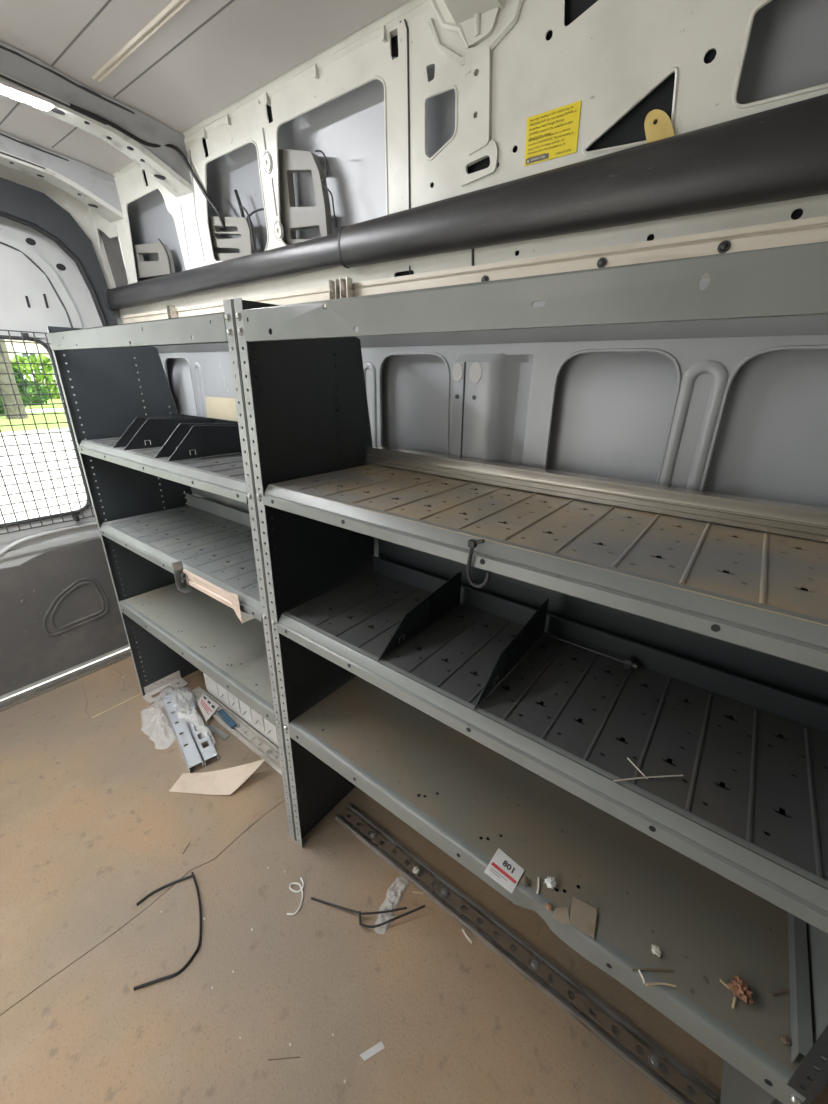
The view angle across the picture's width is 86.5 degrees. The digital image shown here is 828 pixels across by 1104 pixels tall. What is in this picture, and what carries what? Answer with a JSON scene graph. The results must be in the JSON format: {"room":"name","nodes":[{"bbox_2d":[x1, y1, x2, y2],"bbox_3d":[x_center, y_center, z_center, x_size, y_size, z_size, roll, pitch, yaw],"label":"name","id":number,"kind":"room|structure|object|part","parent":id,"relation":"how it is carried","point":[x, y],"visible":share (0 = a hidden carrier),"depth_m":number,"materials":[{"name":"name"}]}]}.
{"room":"vehicle interior","nodes":[
{"label":"vehicle interior","id":0,"kind":"room"},
{"bbox_2d":[0,164,122,325],"bbox_3d":[-1.856,-0.243,1.466,0.069,2.110,2.060,17,27,34],"label":"door frame","id":1,"kind":"structure","parent":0,"point":[28,200],"depth_m":1.70,"materials":[{"name":"white paint"}]},
{"bbox_2d":[0,217,136,699],"bbox_3d":[-1.637,-0.356,1.827,0.049,1.992,0.919,17,27,34],"label":"door","id":2,"kind":"structure","parent":1,"relation":"in","point":[60,614],"depth_m":1.95,"materials":[{"name":"grey metal"}]},
{"bbox_2d":[0,329,94,534],"bbox_3d":[-1.671,-0.440,1.704,0.032,0.777,0.655,17,27,34],"label":"guard","id":3,"kind":"object","parent":2,"relation":"attached to","point":[75,517],"visible":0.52,"depth_m":1.82,"materials":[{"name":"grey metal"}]},
{"bbox_3d":[-1.646,-0.562,1.704,0.012,1.204,0.790,17,27,34],"label":"frame","id":4,"kind":"part","parent":2,"relation":"part of","materials":[{"name":"grey metal"}]},
{"bbox_3d":[-1.666,0.287,2.032,0.018,0.594,0.770,17,27,34],"label":"trim panel","id":5,"kind":"part","parent":2,"relation":"part of","materials":[{"name":"grey plastic"}]},
{"bbox_2d":[0,647,139,711],"bbox_3d":[-1.880,0.721,1.841,0.074,0.042,1.760,17,27,34],"label":"trim","id":6,"kind":"structure","parent":1,"relation":"attached to","point":[15,700],"depth_m":2.09,"materials":[{"name":"metal"}]},
{"bbox_2d":[0,0,505,222],"bbox_3d":[-0.399,-0.692,0.086,3.660,0.182,1.813,17,27,34],"label":"ceiling","id":7,"kind":"structure","parent":0,"point":[155,70],"depth_m":1.02,"materials":[{"name":"grey metal"}]},
{"bbox_2d":[0,80,53,110],"bbox_3d":[-1.188,-0.984,0.763,0.052,0.012,0.921,17,27,34],"label":"recessed light","id":8,"kind":"object","parent":7,"relation":"in","point":[6,89],"visible":1,"depth_m":1.06,"materials":[{"name":"white plastic"}]},
{"bbox_2d":[70,104,225,227],"bbox_3d":[-0.746,-1.081,1.268,0.349,0.209,0.084,-12,25,-30],"label":"cable","id":9,"kind":"object","parent":7,"relation":"attached to","point":[72,106],"visible":1,"depth_m":1.26,"materials":[{"name":"black rubber"}]},
{"bbox_2d":[0,656,827,1103],"bbox_3d":[-0.403,1.163,0.829,3.610,0.037,1.880,17,27,34],"label":"floor","id":10,"kind":"structure","parent":0,"point":[91,824],"depth_m":1.12,"materials":[{"name":"brown wood"}]},
{"bbox_2d":[92,694,140,717],"bbox_3d":[-1.304,0.675,1.951,0.005,0.006,0.212,17,27,34],"label":"stick","id":11,"kind":"object","parent":10,"relation":"on","point":[139,694],"visible":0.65,"depth_m":1.94,"materials":[{"name":"beige wood"}]},
{"bbox_2d":[140,685,175,748],"bbox_3d":[-1.098,0.680,1.881,0.140,0.054,0.427,-9,24,-25],"label":"bag","id":12,"kind":"object","parent":10,"relation":"on","point":[156,723],"visible":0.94,"depth_m":1.82,"materials":[{"name":"white plastic"}]},
{"bbox_2d":[133,872,201,989],"bbox_3d":[-0.652,0.998,1.172,0.157,0.009,0.244,-11,25,-27],"label":"strap","id":13,"kind":"object","parent":10,"relation":"on","point":[192,873],"visible":1,"depth_m":1.17,"materials":[{"name":"black rubber"}]},
{"bbox_2d":[162,688,218,772],"bbox_3d":[-0.934,0.721,1.821,0.103,0.029,0.478,-15,27,-36],"label":"channel","id":14,"kind":"object","parent":10,"relation":"on","point":[191,755],"visible":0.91,"depth_m":1.74,"materials":[{"name":"white metal"}]},
{"bbox_2d":[170,687,215,744],"bbox_3d":[-0.971,0.677,1.883,0.114,0.059,0.467,-15,27,-35],"label":"plastic bag","id":15,"kind":"object","parent":10,"relation":"on","point":[181,698],"visible":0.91,"depth_m":1.87,"materials":[{"name":"white plastic"}]},
{"bbox_2d":[46,299,367,840],"bbox_3d":[-0.677,0.035,1.558,1.081,1.510,0.388,17,27,34],"label":"shelving unit","id":16,"kind":"object","parent":10,"relation":"on","point":[177,634],"visible":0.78,"depth_m":1.54,"materials":[{"name":"grey paint"}]},
{"bbox_3d":[-1.207,-0.041,1.724,0.015,1.508,0.022,17,27,34],"label":"post","id":17,"kind":"part","parent":16,"relation":"part of","materials":[{"name":"grey metal"}]},
{"bbox_3d":[-1.102,-0.094,1.861,0.006,1.510,0.379,17,27,34],"label":"panel","id":18,"kind":"part","parent":16,"relation":"part of","materials":[{"name":"black metal"}]},
{"bbox_3d":[-0.680,-0.324,1.413,1.036,0.004,0.330,17,27,34],"label":"shelf","id":19,"kind":"part","parent":16,"relation":"part of","materials":[{"name":"grey metal"}]},
{"bbox_3d":[-0.686,-0.037,1.528,1.036,0.004,0.330,17,27,34],"label":"shelf","id":20,"kind":"part","parent":16,"relation":"part of","materials":[{"name":"grey metal"}]},
{"bbox_3d":[-0.690,0.276,1.656,1.036,0.002,0.337,17,27,34],"label":"shelf","id":21,"kind":"part","parent":16,"relation":"part of","materials":[{"name":"grey metal"}]},
{"bbox_2d":[172,560,253,623],"bbox_3d":[-0.558,0.115,1.216,0.355,0.096,0.029,16,26,33],"label":"bar","id":22,"kind":"object","parent":16,"relation":"attached to","point":[183,577],"visible":1,"depth_m":1.25,"materials":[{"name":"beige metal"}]},
{"bbox_3d":[-0.558,-0.237,1.612,1.060,0.220,0.008,17,27,34],"label":"panel","id":23,"kind":"part","parent":16,"relation":"part of","materials":[{"name":"grey metal"}]},
{"bbox_3d":[-0.367,0.212,1.133,0.028,1.508,0.022,17,27,34],"label":"post","id":24,"kind":"part","parent":16,"relation":"part of","materials":[{"name":"grey metal"}]},
{"bbox_3d":[-0.248,0.163,1.260,0.006,1.510,0.379,17,27,34],"label":"panel","id":25,"kind":"part","parent":16,"relation":"part of","materials":[{"name":"grey metal"}]},
{"bbox_2d":[169,759,264,794],"bbox_3d":[-0.701,0.802,1.569,0.325,0.074,0.094,1,22,-1],"label":"cardboard","id":26,"kind":"object","parent":10,"relation":"on","point":[224,781],"visible":1,"depth_m":1.58,"materials":[{"name":"beige cardboard"}]},
{"bbox_2d":[208,724,229,739],"bbox_3d":[-0.807,0.741,1.813,0.119,0.004,0.024,14,25,30],"label":"metal strip","id":27,"kind":"object","parent":10,"relation":"on","point":[215,730],"visible":0.86,"depth_m":1.81,"materials":[{"name":"silver metal"}]},
{"bbox_2d":[192,686,284,774],"bbox_3d":[-0.661,0.746,1.783,0.915,0.021,0.068,17,27,34],"label":"floor track","id":28,"kind":"object","parent":10,"relation":"on","point":[245,733],"depth_m":1.80,"materials":[{"name":"silver metal"}]},
{"bbox_2d":[198,693,218,721],"bbox_3d":[-0.900,0.680,1.933,0.070,0.024,0.196,-15,27,-35],"label":"booklet","id":29,"kind":"object","parent":28,"relation":"on","point":[207,706],"visible":1,"depth_m":1.92,"materials":[{"name":"white paper"}]},
{"bbox_2d":[201,700,211,714],"bbox_3d":[-0.910,0.674,1.917,0.114,0.001,0.033,17,27,34],"label":"print","id":30,"kind":"object","parent":29,"relation":"on","point":[202,700],"depth_m":1.91},
{"bbox_3d":[-0.792,0.704,1.864,0.132,0.008,0.024,20,29,39],"label":"plastic strip","id":31,"kind":"part","parent":28,"relation":"part of","materials":[{"name":"blue plastic"}]},
{"bbox_2d":[203,673,281,747],"bbox_3d":[-0.610,0.611,1.749,0.870,0.298,0.011,17,27,34],"label":"panel","id":32,"kind":"object","parent":10,"relation":"on","point":[267,729],"visible":0.32,"depth_m":1.86,"materials":[{"name":"white metal"}]},
{"bbox_2d":[287,877,303,914],"bbox_3d":[-0.335,0.975,1.249,0.042,0.004,0.096,-3,22,-9],"label":"string","id":33,"kind":"object","parent":10,"relation":"on","point":[301,887],"visible":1,"depth_m":1.26,"materials":[{"name":"white plastic"}]},
{"bbox_2d":[311,897,424,927],"bbox_3d":[-0.132,0.986,1.200,0.323,0.031,0.063,3,22,4],"label":"strap","id":34,"kind":"object","parent":10,"relation":"on","point":[359,913],"visible":1,"depth_m":1.20,"materials":[{"name":"black plastic"}]},
{"bbox_2d":[360,1041,384,1060],"bbox_3d":[-0.092,1.095,0.966,0.054,0.001,0.012,-9,24,-24],"label":"scrap","id":35,"kind":"object","parent":10,"relation":"on","point":[378,1047],"visible":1,"depth_m":0.97,"materials":[{"name":"white paper"}]},
{"bbox_2d":[375,876,408,933],"bbox_3d":[-0.065,0.983,1.236,0.051,0.011,0.159,11,24,24],"label":"bubble wrap","id":36,"kind":"object","parent":10,"relation":"on","point":[395,892],"visible":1,"depth_m":1.24,"materials":[{"name":"white plastic"}]},
{"bbox_2d":[462,928,472,943],"bbox_3d":[0.141,1.018,1.167,0.007,0.006,0.038,-14,26,-33],"label":"splinter","id":37,"kind":"object","parent":10,"relation":"on","point":[463,930],"visible":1,"depth_m":1.16,"materials":[{"name":"beige wood"}]},
{"bbox_2d":[335,804,717,1103],"bbox_3d":[0.184,1.004,1.190,1.073,0.014,0.068,17,27,34],"label":"rail","id":38,"kind":"object","parent":10,"relation":"on","point":[621,1037],"visible":1,"depth_m":1.09,"materials":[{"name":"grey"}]},
{"bbox_2d":[412,866,419,873],"bbox_3d":[0.006,0.942,1.303,0.021,0.014,0.021,17,27,34],"label":"crumb","id":39,"kind":"object","parent":38,"relation":"on","point":[416,869],"visible":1,"depth_m":1.30,"materials":[{"name":"beige"}]},
{"bbox_2d":[348,812,676,1088],"bbox_3d":[0.176,1.001,1.196,0.980,0.002,0.055,17,27,34],"label":"debris","id":40,"kind":"object","parent":38,"relation":"on","point":[399,848],"visible":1,"depth_m":1.22,"materials":[{"name":"brown"}]},
{"bbox_2d":[233,241,827,1103],"bbox_3d":[0.203,0.300,0.940,1.126,1.510,0.388,17,27,34],"label":"shelving unit","id":41,"kind":"object","parent":10,"relation":"on","point":[505,714],"visible":1,"depth_m":0.78,"materials":[{"name":"grey paint"}]},
{"bbox_3d":[-0.340,0.220,1.115,0.028,1.508,0.022,17,27,34],"label":"post","id":42,"kind":"part","parent":41,"relation":"part of","materials":[{"name":"grey metal"}]},
{"bbox_3d":[-0.240,0.165,1.255,0.006,1.510,0.379,17,27,34],"label":"panel","id":43,"kind":"part","parent":41,"relation":"part of","materials":[{"name":"grey metal"}]},
{"bbox_2d":[467,539,489,587],"bbox_3d":[0.097,0.017,0.654,0.038,0.078,0.012,17,27,34],"label":"hook","id":44,"kind":"object","parent":41,"relation":"hanging from","point":[472,543],"visible":1,"depth_m":0.66,"materials":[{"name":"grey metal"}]},
{"bbox_2d":[484,848,523,893],"bbox_3d":[0.175,0.611,0.848,0.060,0.002,0.061,17,27,34],"label":"card","id":45,"kind":"object","parent":41,"relation":"on","point":[506,872],"visible":1,"depth_m":0.84,"materials":[{"name":"white paper"}]},
{"bbox_2d":[521,876,529,884],"bbox_3d":[0.209,0.617,0.828,0.017,0.007,0.016,17,27,34],"label":"crumb","id":46,"kind":"object","parent":41,"relation":"on","point":[525,880],"visible":1,"depth_m":0.83,"materials":[{"name":"brown"}]},
{"bbox_2d":[536,877,539,893],"bbox_3d":[0.232,0.623,0.822,0.005,0.004,0.029,9,23,19],"label":"splinter","id":47,"kind":"object","parent":41,"relation":"on","point":[538,887],"visible":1,"depth_m":0.82,"materials":[{"name":"beige wood"}]},
{"bbox_3d":[0.214,-0.065,0.781,1.088,0.004,0.330,17,27,34],"label":"shelf","id":48,"kind":"part","parent":41,"relation":"part of","materials":[{"name":"grey metal"}]},
{"bbox_2d":[545,902,552,910],"bbox_3d":[0.242,0.634,0.787,0.014,0.007,0.012,-5,23,-16],"label":"crumb","id":49,"kind":"object","parent":41,"relation":"on","point":[548,905],"visible":1,"depth_m":0.79,"materials":[{"name":"brown plant"}]},
{"bbox_3d":[0.204,0.543,1.027,1.088,0.002,0.337,17,27,34],"label":"shelf","id":50,"kind":"part","parent":41,"relation":"part of","materials":[{"name":"grey metal"}]},
{"bbox_2d":[544,876,555,888],"bbox_3d":[0.255,0.616,0.823,0.021,0.015,0.023,17,27,34],"label":"crumpled paper","id":51,"kind":"object","parent":41,"relation":"on","point":[550,882],"visible":1,"depth_m":0.82,"materials":[{"name":"white paper"}]},
{"bbox_3d":[0.208,0.234,0.901,1.088,0.004,0.330,17,27,34],"label":"shelf","id":52,"kind":"part","parent":41,"relation":"part of","materials":[{"name":"grey metal"}]},
{"bbox_2d":[552,907,569,924],"bbox_3d":[0.259,0.641,0.780,0.029,0.001,0.027,6,22,11],"label":"paper scrap","id":53,"kind":"object","parent":41,"relation":"on","point":[561,915],"visible":1,"depth_m":0.78,"materials":[{"name":"beige paper"}]},
{"bbox_2d":[569,897,596,937],"bbox_3d":[0.297,0.639,0.773,0.043,0.006,0.049,12,24,25],"label":"paper scrap","id":54,"kind":"object","parent":41,"relation":"on","point":[583,916],"visible":1,"depth_m":0.77,"materials":[{"name":"beige paper"}]},
{"bbox_3d":[0.371,0.207,0.946,0.202,0.026,0.025,17,27,34],"label":"tie rod","id":55,"kind":"part","parent":41,"relation":"part of","materials":[{"name":"grey metal"}]},
{"bbox_2d":[365,445,827,541],"bbox_3d":[0.309,-0.140,0.907,1.098,0.044,0.033,17,27,34],"label":"ledge","id":56,"kind":"object","parent":41,"relation":"on","point":[796,520],"visible":1,"depth_m":0.83,"materials":[{"name":"grey metal"}]},
{"bbox_3d":[0.328,0.025,0.988,1.090,0.290,0.008,17,27,34],"label":"panel","id":57,"kind":"part","parent":41,"relation":"part of","materials":[{"name":"grey metal"}]},
{"bbox_2d":[627,758,647,778],"bbox_3d":[0.338,0.327,0.667,0.002,0.002,0.040,-6,23,-17],"label":"straw","id":58,"kind":"object","parent":41,"relation":"on","point":[627,758],"visible":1,"depth_m":0.67,"materials":[{"name":"beige"}]},
{"bbox_2d":[638,970,644,983],"bbox_3d":[0.362,0.675,0.699,0.004,0.003,0.017,1,22,-1],"label":"splinter","id":59,"kind":"object","parent":41,"relation":"on","point":[639,971],"visible":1,"depth_m":0.70,"materials":[{"name":"beige wood"}]},
{"bbox_2d":[613,775,682,781],"bbox_3d":[0.345,0.333,0.649,0.109,0.002,0.003,-1,22,-6],"label":"straw","id":60,"kind":"object","parent":41,"relation":"on","point":[666,775],"visible":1,"depth_m":0.65,"materials":[{"name":"beige"}]},
{"bbox_2d":[632,968,674,971],"bbox_3d":[0.384,0.672,0.708,0.068,0.003,0.004,1,22,0],"label":"twig","id":61,"kind":"object","parent":41,"relation":"on","point":[641,969],"visible":1,"depth_m":0.71,"materials":[{"name":"brown wood"}]},
{"bbox_2d":[651,944,661,956],"bbox_3d":[0.402,0.660,0.730,0.017,0.008,0.016,17,27,34],"label":"chip","id":62,"kind":"object","parent":41,"relation":"on","point":[655,949],"visible":1,"depth_m":0.73,"materials":[{"name":"beige"}]},
{"bbox_2d":[646,982,675,986],"bbox_3d":[0.387,0.679,0.691,0.047,0.003,0.005,2,22,1],"label":"twig","id":63,"kind":"object","parent":41,"relation":"on","point":[657,983],"visible":1,"depth_m":0.69,"materials":[{"name":"beige wood"}]},
{"bbox_2d":[719,975,753,1008],"bbox_3d":[0.500,0.675,0.678,0.041,0.023,0.032,-2,22,-7],"label":"dried leaf","id":64,"kind":"object","parent":41,"relation":"on","point":[738,986],"visible":1,"depth_m":0.68,"materials":[{"name":"brown plant"}]},
{"bbox_3d":[0.486,0.679,0.678,0.014,0.013,0.032,-2,22,-7],"label":"stem","id":65,"kind":"part","parent":64,"relation":"part of","materials":[{"name":"beige plant"}]},
{"bbox_3d":[0.505,0.675,0.678,0.030,0.023,0.032,-11,25,-28],"label":"blade","id":66,"kind":"part","parent":64,"relation":"part of","materials":[{"name":"brown plant"}]},
{"bbox_3d":[0.645,0.914,0.839,0.001,0.420,0.310,17,27,34],"label":"plate","id":67,"kind":"part","parent":41,"relation":"part of","materials":[{"name":"grey paint"}]},
{"bbox_2d":[771,988,789,995],"bbox_3d":[0.570,0.684,0.685,0.031,0.004,0.004,-3,22,-10],"label":"twig","id":68,"kind":"object","parent":41,"relation":"on","point":[787,989],"visible":1,"depth_m":0.68,"materials":[{"name":"brown wood"}]},
{"bbox_2d":[780,1034,791,1046],"bbox_3d":[0.534,0.702,0.633,0.013,0.007,0.013,-1,22,-5],"label":"crumb","id":69,"kind":"object","parent":41,"relation":"on","point":[784,1038],"visible":1,"depth_m":0.63,"materials":[{"name":"brown"}]},
{"bbox_3d":[0.649,0.433,0.629,0.006,1.510,0.379,17,27,34],"label":"panel","id":70,"kind":"part","parent":41,"relation":"part of","materials":[{"name":"grey paint"}]},
{"bbox_3d":[0.531,0.482,0.502,0.028,1.508,0.022,17,27,34],"label":"post","id":71,"kind":"part","parent":41,"relation":"part of","materials":[{"name":"grey metal"}]},
{"bbox_2d":[88,0,827,556],"bbox_3d":[0.083,-0.094,1.206,3.860,2.080,0.176,17,27,34],"label":"wall","id":72,"kind":"structure","parent":0,"point":[416,106],"depth_m":0.87,"materials":[{"name":"white metal"}]},
{"bbox_3d":[-1.293,-1.235,1.860,0.399,0.320,0.036,17,27,34],"label":"pillar plate","id":73,"kind":"part","parent":72,"relation":"part of","materials":[{"name":"grey metal"}]},
{"bbox_2d":[158,238,171,273],"bbox_3d":[-0.888,-1.057,1.578,0.042,0.114,0.013,13,25,28],"label":"wire","id":74,"kind":"object","parent":72,"relation":"attached to","point":[158,238],"visible":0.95,"depth_m":1.56,"materials":[{"name":"black rubber"}]},
{"bbox_2d":[205,396,237,420],"bbox_3d":[-0.726,-0.520,1.668,0.225,0.127,0.006,17,27,34],"label":"board","id":75,"kind":"object","parent":72,"relation":"attached to","point":[223,408],"visible":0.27,"depth_m":1.66,"materials":[{"name":"beige cardboard"}]},
{"bbox_2d":[104,233,341,310],"bbox_3d":[-0.733,-0.905,1.478,1.408,0.087,0.044,17,27,34],"label":"pipe","id":76,"kind":"object","parent":72,"relation":"attached to","point":[321,253],"visible":0.99,"depth_m":1.33,"materials":[{"name":"black plastic"}]},
{"bbox_2d":[234,189,244,217],"bbox_3d":[-0.519,-1.033,1.310,0.027,0.074,0.011,6,22,13],"label":"wire","id":77,"kind":"object","parent":72,"relation":"attached to","point":[235,190],"visible":0.93,"depth_m":1.30,"materials":[{"name":"black rubber"}]},
{"bbox_2d":[240,205,255,249],"bbox_3d":[-0.483,-0.942,1.279,0.036,0.110,0.012,7,23,15],"label":"wire","id":78,"kind":"object","parent":72,"relation":"attached to","point":[241,206],"visible":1,"depth_m":1.27,"materials":[{"name":"black rubber"}]},
{"bbox_2d":[247,208,263,218],"bbox_3d":[-0.442,-0.983,1.271,0.138,0.015,0.006,17,27,34],"label":"wire","id":79,"kind":"object","parent":72,"relation":"attached to","point":[259,209],"visible":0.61,"depth_m":1.28,"materials":[{"name":"black rubber"}]},
{"bbox_3d":[0.146,-0.977,0.729,3.650,0.046,0.046,17,27,34],"label":"roof rail","id":80,"kind":"part","parent":72,"relation":"part of","materials":[{"name":"white metal"}]},
{"bbox_2d":[315,150,336,227],"bbox_3d":[-0.218,-0.893,1.084,0.049,0.159,0.014,9,23,19],"label":"wire","id":81,"kind":"object","parent":72,"relation":"attached to","point":[321,151],"visible":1,"depth_m":1.08,"materials":[{"name":"black rubber"}]},
{"bbox_3d":[0.130,-0.749,0.862,3.714,0.512,0.054,17,27,34],"label":"panel","id":82,"kind":"part","parent":72,"relation":"part of","materials":[{"name":"white paint"}]},
{"bbox_2d":[123,215,827,323],"bbox_3d":[0.189,-0.557,0.890,3.540,0.047,0.043,17,27,34],"label":"rail","id":83,"kind":"object","parent":72,"relation":"attached to","point":[815,229],"visible":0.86,"depth_m":0.79,"materials":[{"name":"grey"}]},
{"bbox_2d":[166,304,177,318],"bbox_3d":[-0.877,-0.856,1.609,0.026,0.080,0.028,17,27,34],"label":"clip","id":84,"kind":"object","parent":83,"relation":"attached to","point":[171,310],"visible":0.63,"depth_m":1.59,"materials":[{"name":"metal"}]},
{"bbox_2d":[328,279,339,299],"bbox_3d":[-0.198,-0.652,1.131,0.026,0.080,0.028,17,27,34],"label":"clip","id":85,"kind":"object","parent":83,"relation":"attached to","point":[334,286],"visible":0.52,"depth_m":1.12,"materials":[{"name":"metal"}]},
{"bbox_2d":[339,277,353,297],"bbox_3d":[-0.167,-0.642,1.109,0.026,0.080,0.028,17,27,34],"label":"clip","id":86,"kind":"object","parent":83,"relation":"attached to","point":[346,285],"visible":0.57,"depth_m":1.10,"materials":[{"name":"metal"}]},
{"bbox_3d":[0.157,0.173,1.233,3.645,1.535,0.068,17,27,34],"label":"panel","id":87,"kind":"part","parent":72,"relation":"part of","materials":[{"name":"grey metal"}]},
{"bbox_2d":[524,100,580,165],"bbox_3d":[0.241,-0.731,0.771,0.096,0.066,0.008,17,27,34],"label":"warning sticker","id":88,"kind":"object","parent":72,"relation":"attached to","point":[551,134],"visible":1,"depth_m":0.77,"materials":[{"name":"yellow paper"}]},
{"bbox_2d":[338,93,827,268],"bbox_3d":[0.705,-0.483,0.455,2.210,0.114,0.056,17,27,34],"label":"pipe","id":89,"kind":"object","parent":72,"relation":"attached to","point":[780,153],"visible":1,"depth_m":0.69,"materials":[{"name":"black plastic"}]},
{"bbox_2d":[644,109,674,142],"bbox_3d":[0.383,-0.656,0.684,0.050,0.050,0.011,17,27,34],"label":"tab","id":90,"kind":"object","parent":72,"relation":"attached to","point":[663,129],"visible":0.77,"depth_m":0.68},
{"label":"outside","id":91,"kind":"structure","parent":0,"visible":0},
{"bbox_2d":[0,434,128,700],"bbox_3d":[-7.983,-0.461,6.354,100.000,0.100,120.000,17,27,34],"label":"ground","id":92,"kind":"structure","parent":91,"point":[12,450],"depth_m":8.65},
{"bbox_2d":[0,365,33,413],"bbox_3d":[-18.266,-7.121,19.212,2.293,2.380,2.705,17,27,34],"label":"bush","id":93,"kind":"object","parent":92,"relation":"on","point":[18,379],"visible":0.2,"depth_m":19.61,"materials":[{"name":"green plant"}]},
{"bbox_2d":[0,428,69,438],"bbox_3d":[-14.971,-2.667,11.227,0.800,0.120,100.000,17,27,34],"label":"kerb","id":94,"kind":"object","parent":92,"relation":"on","point":[61,429],"depth_m":14.24,"materials":[{"name":"white stone"}]},
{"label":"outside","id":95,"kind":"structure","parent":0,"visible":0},
{"bbox_2d":[25,398,62,408],"bbox_3d":[-35.188,-8.788,25.424,29.500,0.200,100.000,17,27,34],"label":"lawn","id":96,"kind":"structure","parent":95,"point":[55,400],"depth_m":23.40,"materials":[{"name":"plant"}]},
{"bbox_2d":[0,379,49,403],"bbox_3d":[-20.833,-8.402,23.237,1.952,1.525,2.734,17,27,34],"label":"bush","id":97,"kind":"object","parent":96,"relation":"on","point":[34,399],"visible":0.34,"depth_m":23.53,"materials":[{"name":"green plant"}]},
{"bbox_2d":[5,339,56,391],"bbox_3d":[-34.803,-17.195,32.670,9.200,10.050,34.000,17,27,34],"label":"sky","id":98,"kind":"structure","parent":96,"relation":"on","point":[18,347],"depth_m":33.62,"materials":[{"name":"white"}]},
{"bbox_2d":[10,354,59,398],"bbox_3d":[-24.285,-11.300,28.715,2.640,3.036,4.765,17,27,34],"label":"bush","id":99,"kind":"object","parent":96,"relation":"on","point":[24,368],"visible":0.3,"depth_m":28.03,"materials":[{"name":"green plant"}]},
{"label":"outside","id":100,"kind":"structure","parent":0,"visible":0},
{"bbox_2d":[25,408,63,412],"bbox_3d":[-22.478,-4.926,16.504,2.500,0.120,100.000,17,27,34],"label":"pavement","id":101,"kind":"structure","parent":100,"point":[48,409],"depth_m":21.71,"materials":[{"name":"white concrete"}]},
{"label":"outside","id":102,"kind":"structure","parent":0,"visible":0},
{"bbox_2d":[0,411,67,431],"bbox_3d":[-18.387,-3.700,13.627,7.800,0.130,100.000,17,27,34],"label":"verge","id":103,"kind":"structure","parent":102,"point":[50,418],"depth_m":16.72,"materials":[{"name":"yellow plant"}]},
{"bbox_2d":[0,339,27,418],"bbox_3d":[-15.898,-9.967,16.112,5.526,9.844,6.386,17,27,34],"label":"street tree","id":104,"kind":"object","parent":103,"relation":"on","point":[4,379],"visible":0.04,"depth_m":17.25,"materials":[{"name":"green plant"}]}
]}

